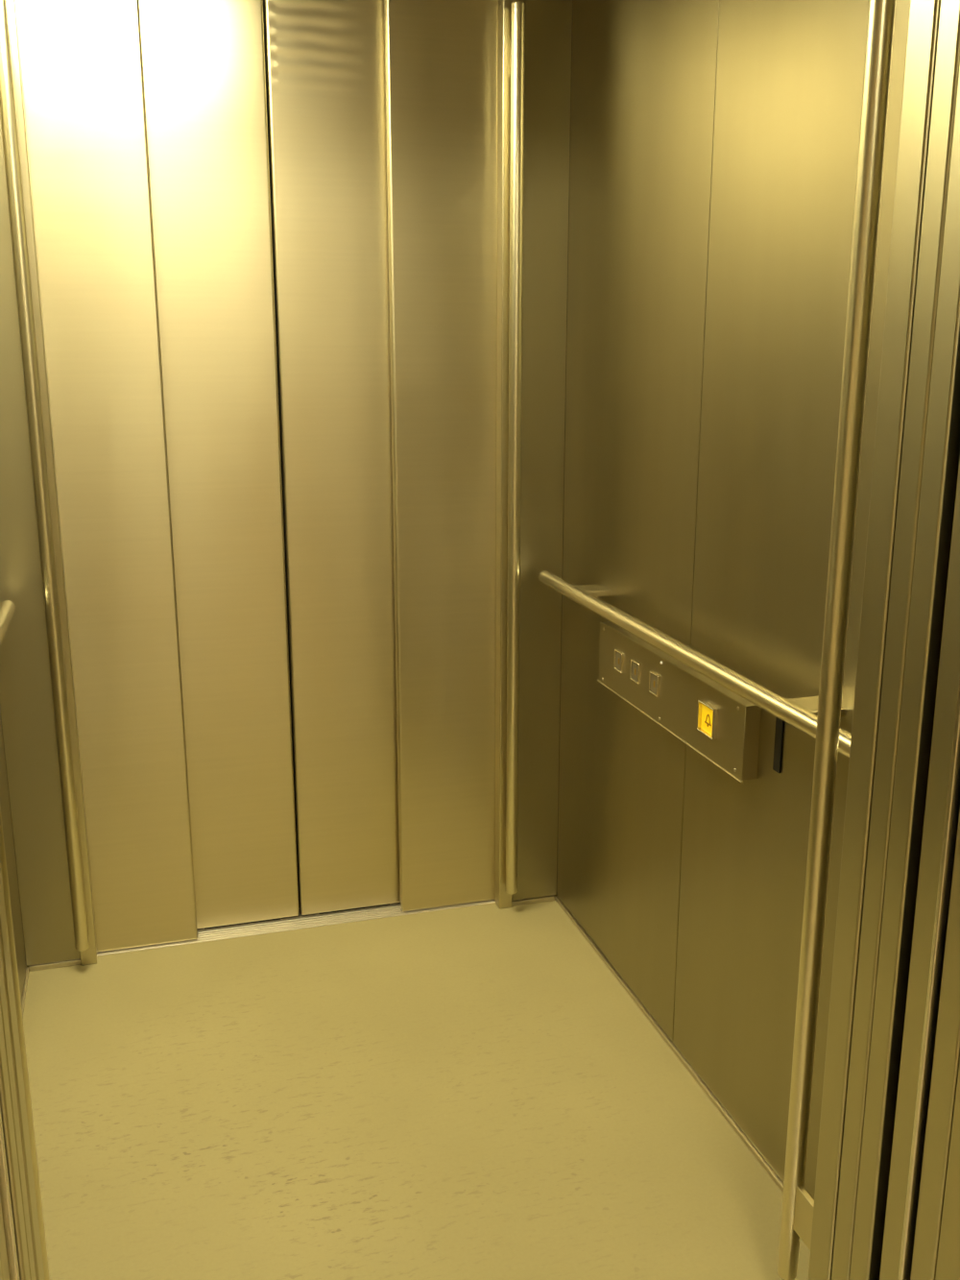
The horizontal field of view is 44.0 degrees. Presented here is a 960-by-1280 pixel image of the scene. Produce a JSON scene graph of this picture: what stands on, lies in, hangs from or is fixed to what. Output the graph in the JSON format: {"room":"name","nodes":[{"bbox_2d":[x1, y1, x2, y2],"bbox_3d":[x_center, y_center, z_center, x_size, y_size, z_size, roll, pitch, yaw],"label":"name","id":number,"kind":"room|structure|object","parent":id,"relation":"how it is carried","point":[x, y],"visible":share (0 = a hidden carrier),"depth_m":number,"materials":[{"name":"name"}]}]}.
{"room":"elevator interior","nodes":[
{"label":"elevator interior","id":0,"kind":"room"},
{"bbox_2d":[0,711,26,998],"bbox_3d":[-0.911,-0.148,1.909,0.030,2.360,1.595,-4,15,-16],"label":"wall","id":1,"kind":"structure","parent":0,"point":[4,788],"depth_m":2.76,"materials":[{"name":"metal"}]},
{"bbox_2d":[0,600,15,646],"bbox_3d":[-0.866,0.099,1.976,0.059,0.034,1.470,-4,15,-16],"label":"handrail","id":2,"kind":"object","parent":1,"relation":"attached to","point":[7,607],"visible":1,"depth_m":2.54,"materials":[{"name":"metal"}]},
{"bbox_2d":[0,1107,20,1279],"bbox_3d":[-0.593,0.100,1.040,0.250,2.300,0.044,-4,15,-16],"label":"door","id":3,"kind":"structure","parent":1,"relation":"in","point":[0,1107],"depth_m":1.21,"materials":[{"name":"metal"}]},
{"bbox_2d":[0,1110,19,1279],"bbox_3d":[-0.467,0.097,1.048,0.015,2.296,0.008,-4,15,-16],"label":"strip","id":4,"kind":"object","parent":3,"relation":"attached to","point":[4,1182],"depth_m":1.16,"materials":[{"name":"silver metal"}]},
{"bbox_2d":[0,1003,30,1279],"bbox_3d":[-0.609,0.086,1.098,0.250,2.300,0.040,-4,15,-16],"label":"door","id":5,"kind":"structure","parent":1,"relation":"in","point":[5,1094],"depth_m":1.24,"materials":[{"name":"metal"}]},
{"bbox_2d":[0,947,36,1279],"bbox_3d":[-0.621,0.076,1.137,0.250,2.300,0.040,-4,15,-16],"label":"door","id":6,"kind":"structure","parent":1,"relation":"in","point":[3,1002],"depth_m":1.28,"materials":[{"name":"metal"}]},
{"bbox_2d":[21,966,29,1017],"bbox_3d":[-0.893,0.993,2.189,0.010,0.011,1.575,-4,15,-16],"label":"baseboard","id":7,"kind":"structure","parent":1,"relation":"attached to","point":[27,968],"depth_m":2.82,"materials":[{"name":"metal"}]},
{"bbox_2d":[0,0,299,945],"bbox_3d":[-0.495,-0.399,2.978,1.444,2.390,0.020,-4,15,-16],"label":"wall","id":8,"kind":"structure","parent":0,"point":[263,0],"depth_m":2.95,"materials":[{"name":"silver metal"}]},
{"bbox_2d":[139,0,299,929],"bbox_3d":[-0.631,-0.369,2.877,0.299,2.320,0.030,-4,15,-16],"label":"door","id":9,"kind":"structure","parent":8,"relation":"in","point":[205,71],"depth_m":2.84,"materials":[{"name":"metal"}]},
{"bbox_2d":[96,899,495,956],"bbox_3d":[-0.478,0.756,3.195,1.088,0.023,0.120,-4,15,-16],"label":"door sill","id":10,"kind":"structure","parent":8,"relation":"attached to","point":[299,922],"depth_m":3.16,"materials":[{"name":"metal"}]},
{"bbox_2d":[264,0,400,915],"bbox_3d":[-0.341,-0.390,2.959,0.296,2.320,0.030,-4,15,-16],"label":"door","id":11,"kind":"structure","parent":8,"relation":"in","point":[326,59],"depth_m":2.91,"materials":[{"name":"metal"}]},
{"bbox_2d":[0,0,572,966],"bbox_3d":[-0.453,-0.386,2.833,1.384,2.346,0.020,-4,15,-16],"label":"wall","id":12,"kind":"structure","parent":0,"point":[548,23],"depth_m":2.86,"materials":[{"name":"metal"}]},
{"bbox_2d":[6,0,96,965],"bbox_3d":[-0.978,-0.342,2.688,0.038,2.360,0.045,-4,15,-16],"label":"post","id":13,"kind":"object","parent":12,"relation":"attached to","point":[88,956],"visible":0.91,"depth_m":2.66,"materials":[{"name":"metal"}]},
{"bbox_2d":[0,0,89,951],"bbox_3d":[-0.974,-0.305,2.649,0.031,2.183,0.047,-4,15,-16],"label":"tube","id":14,"kind":"object","parent":13,"relation":"attached to","point":[8,111],"visible":1,"depth_m":2.61,"materials":[{"name":"metal"}]},
{"bbox_2d":[28,958,80,971],"bbox_3d":[-1.052,0.804,2.942,0.121,0.013,0.015,-4,15,-16],"label":"baseboard","id":15,"kind":"structure","parent":12,"relation":"attached to","point":[72,962],"depth_m":2.94,"materials":[{"name":"metal"}]},
{"bbox_2d":[15,0,197,952],"bbox_3d":[-0.861,-0.341,2.765,0.268,2.320,0.030,-4,15,-16],"label":"door","id":16,"kind":"structure","parent":12,"relation":"in","point":[83,78],"depth_m":2.73,"materials":[{"name":"metal"}]},
{"bbox_2d":[384,0,498,911],"bbox_3d":[-0.080,-0.396,2.987,0.281,2.320,0.030,-4,15,-16],"label":"door","id":17,"kind":"structure","parent":12,"relation":"in","point":[441,56],"depth_m":2.94,"materials":[{"name":"metal"}]},
{"bbox_2d":[494,0,519,908],"bbox_3d":[0.065,-0.416,2.983,0.038,2.360,0.045,-4,15,-16],"label":"post","id":18,"kind":"object","parent":12,"relation":"attached to","point":[502,899],"visible":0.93,"depth_m":2.94,"materials":[{"name":"metal"}]},
{"bbox_2d":[506,0,525,893],"bbox_3d":[0.083,-0.380,2.949,0.031,2.183,0.047,-4,15,-16],"label":"tube","id":19,"kind":"object","parent":18,"relation":"attached to","point":[518,8],"visible":1,"depth_m":2.89,"materials":[{"name":"metal"}]},
{"bbox_2d":[511,894,555,906],"bbox_3d":[0.146,0.719,3.282,0.127,0.013,0.015,-4,15,-16],"label":"baseboard","id":20,"kind":"structure","parent":12,"relation":"attached to","point":[546,898],"depth_m":3.27,"materials":[{"name":"metal"}]},
{"bbox_2d":[23,894,810,1279],"bbox_3d":[-0.230,0.966,2.381,1.424,0.030,1.633,-4,15,-16],"label":"floor","id":21,"kind":"structure","parent":0,"point":[468,1093],"depth_m":2.37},
{"bbox_2d":[556,0,910,1199],"bbox_3d":[0.447,-0.243,2.294,0.030,2.360,1.595,-4,15,-16],"label":"wall","id":22,"kind":"structure","parent":0,"point":[714,144],"depth_m":2.26,"materials":[{"name":"metal"}]},
{"bbox_2d":[555,895,783,1192],"bbox_3d":[0.433,0.899,2.565,0.010,0.011,1.575,-4,15,-16],"label":"baseboard","id":23,"kind":"structure","parent":22,"relation":"attached to","point":[730,1120],"depth_m":2.56,"materials":[{"name":"metal"}]},
{"bbox_2d":[597,621,761,782],"bbox_3d":[0.387,0.107,2.462,0.041,0.145,0.699,-4,15,-16],"label":"control box","id":24,"kind":"object","parent":22,"relation":"attached to","point":[722,726],"visible":1,"depth_m":2.36,"materials":[{"name":"metal"}]},
{"bbox_2d":[538,570,851,758],"bbox_3d":[0.394,0.009,2.334,0.083,0.034,1.470,-4,15,-16],"label":"handrail","id":25,"kind":"object","parent":22,"relation":"attached to","point":[802,712],"visible":0.6,"depth_m":2.16,"materials":[{"name":"metal"}]},
{"bbox_2d":[772,717,783,772],"bbox_3d":[0.521,0.183,2.075,0.003,0.098,0.022,-4,15,-16],"label":"wall slot","id":26,"kind":"object","parent":22,"relation":"attached to","point":[778,748],"visible":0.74,"depth_m":2.07,"materials":[{"name":"black plastic"}]},
{"bbox_2d":[831,0,959,1279],"bbox_3d":[0.629,-0.012,1.492,0.250,2.300,0.040,-4,15,-16],"label":"door","id":27,"kind":"structure","parent":22,"relation":"in","point":[948,54],"depth_m":1.44,"materials":[{"name":"metal"}]},
{"bbox_2d":[849,61,959,1279],"bbox_3d":[0.641,-0.002,1.453,0.250,2.300,0.040,-4,15,-16],"label":"door","id":28,"kind":"structure","parent":22,"relation":"in","point":[942,446],"depth_m":1.44,"materials":[{"name":"metal"}]},
{"bbox_2d":[879,458,959,1279],"bbox_3d":[0.660,0.012,1.396,0.250,2.300,0.044,-4,15,-16],"label":"door","id":29,"kind":"structure","parent":22,"relation":"in","point":[949,674],"depth_m":1.44,"materials":[{"name":"metal"}]},
{"bbox_2d":[897,676,959,1279],"bbox_3d":[0.549,0.025,1.336,0.015,2.296,0.008,-4,15,-16],"label":"strip","id":30,"kind":"object","parent":29,"relation":"attached to","point":[953,809],"depth_m":1.43,"materials":[{"name":"silver metal"}]},
{"bbox_3d":[0.079,-0.043,0.996,3.500,2.600,0.150,-4,15,-16],"label":"wall","id":31,"kind":"structure","parent":0,"visible":0},
{"bbox_2d":[0,1258,2,1279],"bbox_3d":[-0.454,0.141,0.880,0.077,2.300,0.228,-4,15,-16],"label":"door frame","id":32,"kind":"structure","parent":31,"relation":"attached to","point":[1,1276],"depth_m":1.11,"materials":[{"name":"metal"}]},
{"bbox_2d":[935,1060,959,1279],"bbox_3d":[0.632,0.064,1.188,0.077,2.300,0.228,-4,15,-16],"label":"door frame","id":33,"kind":"structure","parent":31,"relation":"attached to","point":[948,1267],"depth_m":1.43,"materials":[{"name":"metal"}]},
{"bbox_3d":[-0.623,0.036,1.174,0.157,2.360,0.020,-4,15,-16],"label":"wall","id":34,"kind":"structure","parent":0,"visible":0},
{"bbox_2d":[0,862,44,1279],"bbox_3d":[-0.530,0.029,1.204,0.038,2.360,0.052,-4,15,-16],"label":"post","id":35,"kind":"object","parent":34,"relation":"attached to","point":[4,937],"depth_m":1.32,"materials":[{"name":"metal"}]},
{"bbox_2d":[0,805,49,1279],"bbox_3d":[-0.557,0.035,1.287,0.031,2.183,0.115,-4,15,-16],"label":"tube","id":36,"kind":"object","parent":35,"relation":"attached to","point":[3,860],"visible":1,"depth_m":1.44,"materials":[{"name":"metal"}]},
{"bbox_3d":[0.031,1.180,1.505,1.588,0.020,0.236,-4,15,-16],"label":"door sill","id":37,"kind":"structure","parent":0,"visible":0},
{"bbox_2d":[0,1196,9,1279],"bbox_3d":[-0.577,0.114,0.985,0.250,2.300,0.043,-4,15,-16],"label":"door","id":38,"kind":"structure","parent":37,"relation":"on","point":[3,1249],"depth_m":1.14,"materials":[{"name":"metal"}]},
{"bbox_2d":[910,810,959,1279],"bbox_3d":[0.677,0.026,1.341,0.250,2.300,0.043,-4,15,-16],"label":"door","id":39,"kind":"structure","parent":37,"relation":"on","point":[947,1050],"depth_m":1.44,"materials":[{"name":"metal"}]},
{"bbox_3d":[0.609,-0.051,1.524,0.163,2.360,0.020,-4,15,-16],"label":"wall","id":40,"kind":"structure","parent":0,"visible":0},
{"bbox_2d":[807,0,941,1279],"bbox_3d":[0.512,-0.045,1.500,0.038,2.360,0.052,-4,15,-16],"label":"door frame","id":41,"kind":"structure","parent":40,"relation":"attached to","point":[924,14],"depth_m":1.49,"materials":[{"name":"metal"}]},
{"bbox_2d":[777,0,895,1279],"bbox_3d":[0.501,-0.039,1.587,0.031,2.183,0.115,-4,15,-16],"label":"tube","id":42,"kind":"object","parent":41,"relation":"attached to","point":[797,1208],"visible":0.91,"depth_m":1.62,"materials":[{"name":"metal"}]}
]}

